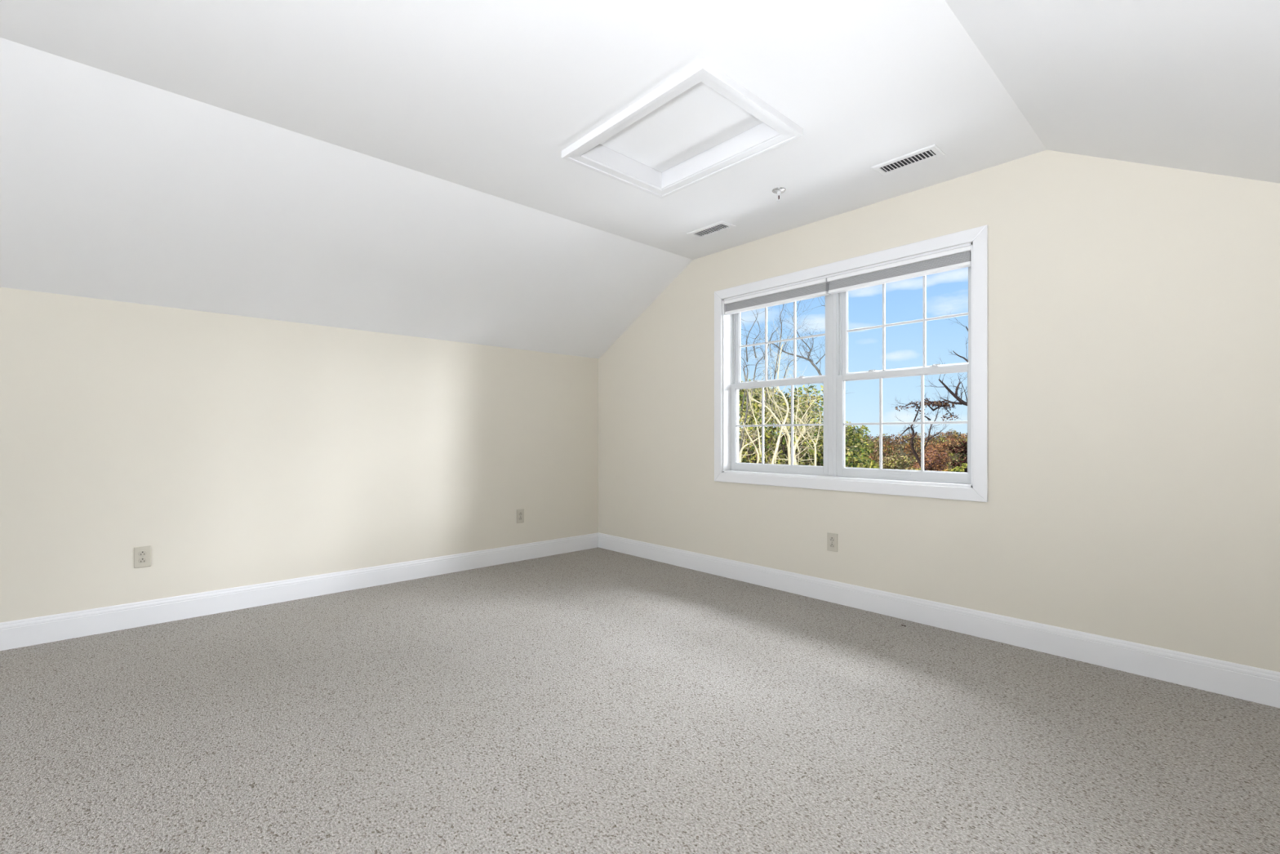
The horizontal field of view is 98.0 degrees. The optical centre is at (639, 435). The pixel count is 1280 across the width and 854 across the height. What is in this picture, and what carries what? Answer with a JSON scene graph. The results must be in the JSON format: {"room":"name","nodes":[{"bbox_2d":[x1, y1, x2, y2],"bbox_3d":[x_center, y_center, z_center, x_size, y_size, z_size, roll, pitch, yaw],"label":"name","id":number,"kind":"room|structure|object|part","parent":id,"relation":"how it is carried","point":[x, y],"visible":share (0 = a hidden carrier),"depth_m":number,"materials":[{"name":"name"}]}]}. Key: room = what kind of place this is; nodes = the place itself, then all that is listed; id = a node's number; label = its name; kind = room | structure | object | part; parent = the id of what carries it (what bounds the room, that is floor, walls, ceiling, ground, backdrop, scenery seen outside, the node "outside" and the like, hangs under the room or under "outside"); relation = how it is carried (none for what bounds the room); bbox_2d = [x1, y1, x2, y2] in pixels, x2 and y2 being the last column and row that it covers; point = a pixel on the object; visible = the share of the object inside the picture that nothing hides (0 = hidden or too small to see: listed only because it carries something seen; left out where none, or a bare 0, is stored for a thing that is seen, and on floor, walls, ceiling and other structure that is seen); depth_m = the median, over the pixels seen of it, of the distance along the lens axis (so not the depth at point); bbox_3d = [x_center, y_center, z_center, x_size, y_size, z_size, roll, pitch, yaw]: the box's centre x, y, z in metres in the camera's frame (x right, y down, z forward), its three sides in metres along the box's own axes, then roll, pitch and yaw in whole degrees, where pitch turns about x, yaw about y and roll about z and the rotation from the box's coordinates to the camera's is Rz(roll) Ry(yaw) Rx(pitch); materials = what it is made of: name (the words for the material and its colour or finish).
{"room":"bedroom","nodes":[
{"label":"bedroom","id":0,"kind":"room"},
{"bbox_2d":[0,287,598,622],"bbox_3d":[-3.021,0.285,2.948,7.340,2.029,0.170,0,0,-43],"label":"wall","id":1,"kind":"structure","parent":0,"point":[243,451],"depth_m":3.41,"materials":[{"name":"paint"}]},
{"bbox_2d":[133,545,151,568],"bbox_3d":[-2.751,0.669,3.076,0.070,0.115,0.008,0,0,-43],"label":"wall outlet","id":2,"kind":"object","parent":1,"relation":"attached to","point":[142,554],"visible":1,"depth_m":3.07,"materials":[{"name":"plastic"}]},
{"bbox_2d":[138,557,146,563],"bbox_3d":[-2.749,0.689,3.074,0.034,0.027,0.003,0,0,-43],"label":"receptacle","id":3,"kind":"object","parent":2,"relation":"attached to","point":[141,560],"depth_m":3.07,"materials":[{"name":"beige plastic"}]},
{"bbox_2d":[138,550,146,555],"bbox_3d":[-2.749,0.649,3.074,0.034,0.027,0.003,0,0,-43],"label":"receptacle","id":4,"kind":"object","parent":2,"relation":"attached to","point":[141,553],"depth_m":3.07,"materials":[{"name":"beige plastic"}]},
{"bbox_2d":[0,532,598,650],"bbox_3d":[-2.958,0.984,2.880,7.000,0.137,0.015,0,0,-43],"label":"baseboard","id":5,"kind":"structure","parent":1,"relation":"attached to","point":[17,633],"depth_m":3.41,"materials":[{"name":"paint"}]},
{"bbox_2d":[516,508,524,523],"bbox_3d":[-1.008,0.676,4.686,0.070,0.115,0.008,0,0,-43],"label":"wall outlet","id":6,"kind":"object","parent":1,"relation":"attached to","point":[520,513],"visible":1,"depth_m":4.68,"materials":[{"name":"plastic"}]},
{"bbox_2d":[0,0,1279,358],"bbox_3d":[-1.375,-1.138,1.167,7.340,0.818,5.020,0,0,-43],"label":"ceiling","id":7,"kind":"structure","parent":0,"point":[389,166],"depth_m":2.35,"materials":[{"name":"paint"}]},
{"bbox_2d":[561,58,803,198],"bbox_3d":[0.177,-1.427,2.611,0.690,0.149,0.905,0,0,-43],"label":"attic hatch","id":8,"kind":"object","parent":7,"relation":"attached to","point":[700,124],"visible":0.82,"depth_m":2.63,"materials":[{"name":"paint"}]},
{"bbox_3d":[0.177,-1.464,2.611,0.540,0.017,0.755,0,0,-43],"label":"panel","id":9,"kind":"part","parent":8,"relation":"part of","materials":[{"name":"paint"}]},
{"bbox_2d":[687,220,735,238],"bbox_3d":[0.477,-1.380,3.740,0.139,0.014,0.307,0,0,-43],"label":"ceiling vent","id":10,"kind":"object","parent":7,"relation":"in","point":[713,228],"visible":1,"depth_m":3.73,"materials":[{"name":"metal"}]},
{"bbox_2d":[772,186,786,202],"bbox_3d":[0.784,-1.356,3.140,0.076,0.062,0.076,0,0,-43],"label":"sprinkler","id":11,"kind":"object","parent":7,"relation":"attached to","point":[779,190],"visible":1,"depth_m":3.13,"materials":[{"name":"silver metal"}]},
{"bbox_2d":[871,144,945,176],"bbox_3d":[1.349,-1.380,2.803,0.139,0.014,0.307,0,0,-43],"label":"ceiling vent","id":12,"kind":"object","parent":7,"relation":"in","point":[931,152],"visible":1,"depth_m":2.79,"materials":[{"name":"metal"}]},
{"bbox_2d":[0,546,1279,853],"bbox_3d":[-1.375,1.175,1.167,7.000,0.250,4.680,0,0,-43],"label":"floor","id":13,"kind":"structure","parent":0,"point":[594,700],"depth_m":1.95,"materials":[{"name":"carpet"}]},
{"bbox_2d":[598,150,1279,671],"bbox_3d":[1.258,-0.043,3.600,0.170,2.687,4.680,0,0,-43],"label":"wall","id":14,"kind":"structure","parent":0,"point":[1134,308],"depth_m":2.66,"materials":[{"name":"paint"}]},
{"bbox_2d":[826,532,837,551],"bbox_3d":[1.215,0.672,3.515,0.008,0.115,0.070,0,0,-43],"label":"wall outlet","id":15,"kind":"object","parent":14,"relation":"attached to","point":[832,538],"visible":1,"depth_m":3.51,"materials":[{"name":"plastic"}]},
{"bbox_2d":[829,542,834,547],"bbox_3d":[1.213,0.692,3.514,0.003,0.027,0.034,0,0,-43],"label":"receptacle","id":16,"kind":"object","parent":15,"relation":"attached to","point":[831,544],"depth_m":3.51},
{"bbox_2d":[829,536,834,541],"bbox_3d":[1.213,0.652,3.514,0.003,0.027,0.034,0,0,-43],"label":"receptacle","id":17,"kind":"object","parent":15,"relation":"attached to","point":[831,538],"depth_m":3.51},
{"bbox_2d":[714,225,987,502],"bbox_3d":[1.243,-0.373,3.599,0.183,1.433,1.816,0,0,-43],"label":"window","id":18,"kind":"structure","parent":14,"relation":"in","point":[727,384],"depth_m":3.53,"materials":[{"name":"paint"}]},
{"bbox_2d":[724,277,829,315],"bbox_3d":[0.930,-0.960,3.876,0.059,0.100,0.823,0,0,-43],"label":"pleated shade","id":19,"kind":"object","parent":18,"relation":"attached to","point":[816,288],"visible":0.89,"depth_m":3.82,"materials":[{"name":"fabric"}]},
{"bbox_3d":[0.931,-0.919,3.876,0.048,0.018,0.815,0,0,-43],"label":"rail","id":20,"kind":"part","parent":19,"relation":"part of","materials":[{"name":"white plastic"}]},
{"bbox_3d":[0.970,-0.070,3.929,0.028,0.639,0.787,0,0,-43],"label":"sash","id":21,"kind":"part","parent":18,"relation":"part of","materials":[{"name":"plastic"}]},
{"bbox_3d":[0.990,-0.374,3.947,0.083,1.271,0.801,0,0,-43],"label":"frame","id":22,"kind":"part","parent":18,"relation":"part of","materials":[{"name":"plastic"}]},
{"bbox_3d":[0.996,-0.676,3.953,0.028,0.628,0.769,0,0,-43],"label":"sash","id":23,"kind":"part","parent":18,"relation":"part of","materials":[{"name":"plastic"}]},
{"bbox_3d":[1.246,0.269,3.602,0.155,0.016,1.680,0,0,-43],"label":"sill","id":24,"kind":"part","parent":18,"relation":"part of","materials":[{"name":"paint"}]},
{"bbox_2d":[826,244,971,293],"bbox_3d":[1.494,-0.960,3.266,0.059,0.100,0.823,0,0,-43],"label":"pleated shade","id":25,"kind":"object","parent":18,"relation":"attached to","point":[961,257],"visible":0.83,"depth_m":3.21,"materials":[{"name":"fabric"}]},
{"bbox_3d":[1.495,-0.919,3.266,0.048,0.018,0.815,0,0,-43],"label":"rail","id":26,"kind":"part","parent":25,"relation":"part of","materials":[{"name":"white plastic"}]},
{"bbox_3d":[1.537,0.224,3.289,0.009,0.007,0.120,0,0,-43],"label":"lift rail","id":27,"kind":"part","parent":18,"relation":"part of","materials":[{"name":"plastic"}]},
{"bbox_3d":[1.570,-0.374,3.319,0.083,1.271,0.801,0,0,-43],"label":"frame","id":28,"kind":"part","parent":18,"relation":"part of","materials":[{"name":"plastic"}]},
{"bbox_3d":[1.550,-0.070,3.301,0.028,0.639,0.787,0,0,-43],"label":"sash","id":29,"kind":"part","parent":18,"relation":"part of","materials":[{"name":"plastic"}]},
{"bbox_3d":[1.576,-0.676,3.325,0.028,0.628,0.769,0,0,-43],"label":"sash","id":30,"kind":"part","parent":18,"relation":"part of","materials":[{"name":"plastic"}]},
{"bbox_2d":[598,532,1279,707],"bbox_3d":[1.190,0.984,3.537,0.015,0.137,4.680,0,0,-43],"label":"baseboard","id":31,"kind":"structure","parent":14,"relation":"attached to","point":[1254,684],"depth_m":2.81,"materials":[{"name":"paint"}]},
{"label":"outside","id":32,"kind":"structure","parent":0,"visible":0},
{"bbox_2d":[742,440,967,469],"bbox_3d":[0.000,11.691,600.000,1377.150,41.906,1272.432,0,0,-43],"label":"hillside","id":33,"kind":"structure","parent":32,"point":[902,452],"depth_m":317.88,"materials":[{"name":"plant"}]},
{"bbox_2d":[738,296,848,459],"bbox_3d":[3.792,1.143,14.946,3.583,11.247,2.318,0,0,4],"label":"bare tree","id":34,"kind":"object","parent":33,"relation":"on","point":[810,360],"visible":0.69,"depth_m":14.85,"materials":[{"name":"grey plant"}]},
{"bbox_2d":[738,310,854,466],"bbox_3d":[3.276,1.797,12.977,3.403,9.735,1.980,0,0,-18],"label":"bare tree","id":35,"kind":"object","parent":33,"relation":"on","point":[783,429],"visible":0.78,"depth_m":12.84,"materials":[{"name":"beige plant"}]},
{"bbox_2d":[738,378,871,467],"bbox_3d":[4.970,2.396,18.917,5.721,8.717,3.611,0,0,0],"label":"tree","id":36,"kind":"object","parent":33,"relation":"on","point":[850,455],"visible":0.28,"depth_m":18.40,"materials":[{"name":"green plant"}]},
{"bbox_2d":[804,420,879,468],"bbox_3d":[8.563,3.047,23.533,3.360,7.414,2.907,0,0,0],"label":"tree","id":37,"kind":"object","parent":33,"relation":"on","point":[873,464],"visible":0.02,"depth_m":22.82,"materials":[{"name":"green plant"}]},
{"bbox_2d":[739,428,967,471],"bbox_3d":[113.912,11.481,317.342,483.825,40.087,287.332,0,0,-43],"label":"woodland","id":38,"kind":"object","parent":33,"relation":"on","point":[953,437],"visible":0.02,"depth_m":314.33,"materials":[{"name":"brown plant"}]},
{"bbox_2d":[878,454,920,470],"bbox_3d":[25.579,5.827,55.025,4.641,7.987,5.493,0,0,0],"label":"bush","id":39,"kind":"object","parent":33,"relation":"on","point":[893,462],"visible":0.31,"depth_m":54.53,"materials":[{"name":"green plant"}]},
{"bbox_2d":[887,391,965,470],"bbox_3d":[13.478,2.330,25.857,3.920,9.075,1.889,0,0,-8],"label":"bare tree","id":40,"kind":"object","parent":33,"relation":"on","point":[945,405],"visible":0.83,"depth_m":25.97,"materials":[{"name":"brown plant"}]},
{"bbox_2d":[911,445,951,471],"bbox_3d":[32.695,6.010,62.042,6.066,9.784,4.681,0,0,-16],"label":"tree","id":41,"kind":"object","parent":33,"relation":"on","point":[935,455],"visible":0.41,"depth_m":61.44,"materials":[{"name":"brown plant"}]},
{"bbox_2d":[924,440,951,471],"bbox_3d":[36.320,6.498,68.414,4.280,12.050,6.228,0,0,42],"label":"tree","id":42,"kind":"object","parent":33,"relation":"on","point":[940,448],"visible":0.24,"depth_m":67.42,"materials":[{"name":"brown plant"}]},
{"bbox_2d":[916,311,968,405],"bbox_3d":[10.488,1.321,18.244,2.443,10.919,1.661,0,0,0],"label":"bare tree","id":43,"kind":"object","parent":33,"relation":"on","point":[961,401],"visible":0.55,"depth_m":18.14,"materials":[{"name":"brown plant"}]},
{"bbox_2d":[948,440,967,472],"bbox_3d":[27.889,4.747,48.057,2.508,8.653,2.689,0,0,-14],"label":"tree","id":44,"kind":"object","parent":33,"relation":"on","point":[962,447],"visible":0.32,"depth_m":47.84,"materials":[{"name":"brown plant"}]},
{"bbox_2d":[948,462,967,471],"bbox_3d":[22.964,5.055,39.960,1.404,6.333,1.512,0,0,0],"label":"tree","id":45,"kind":"object","parent":33,"relation":"on","point":[957,468],"visible":0.21,"depth_m":39.57,"materials":[{"name":"green plant"}]}
]}

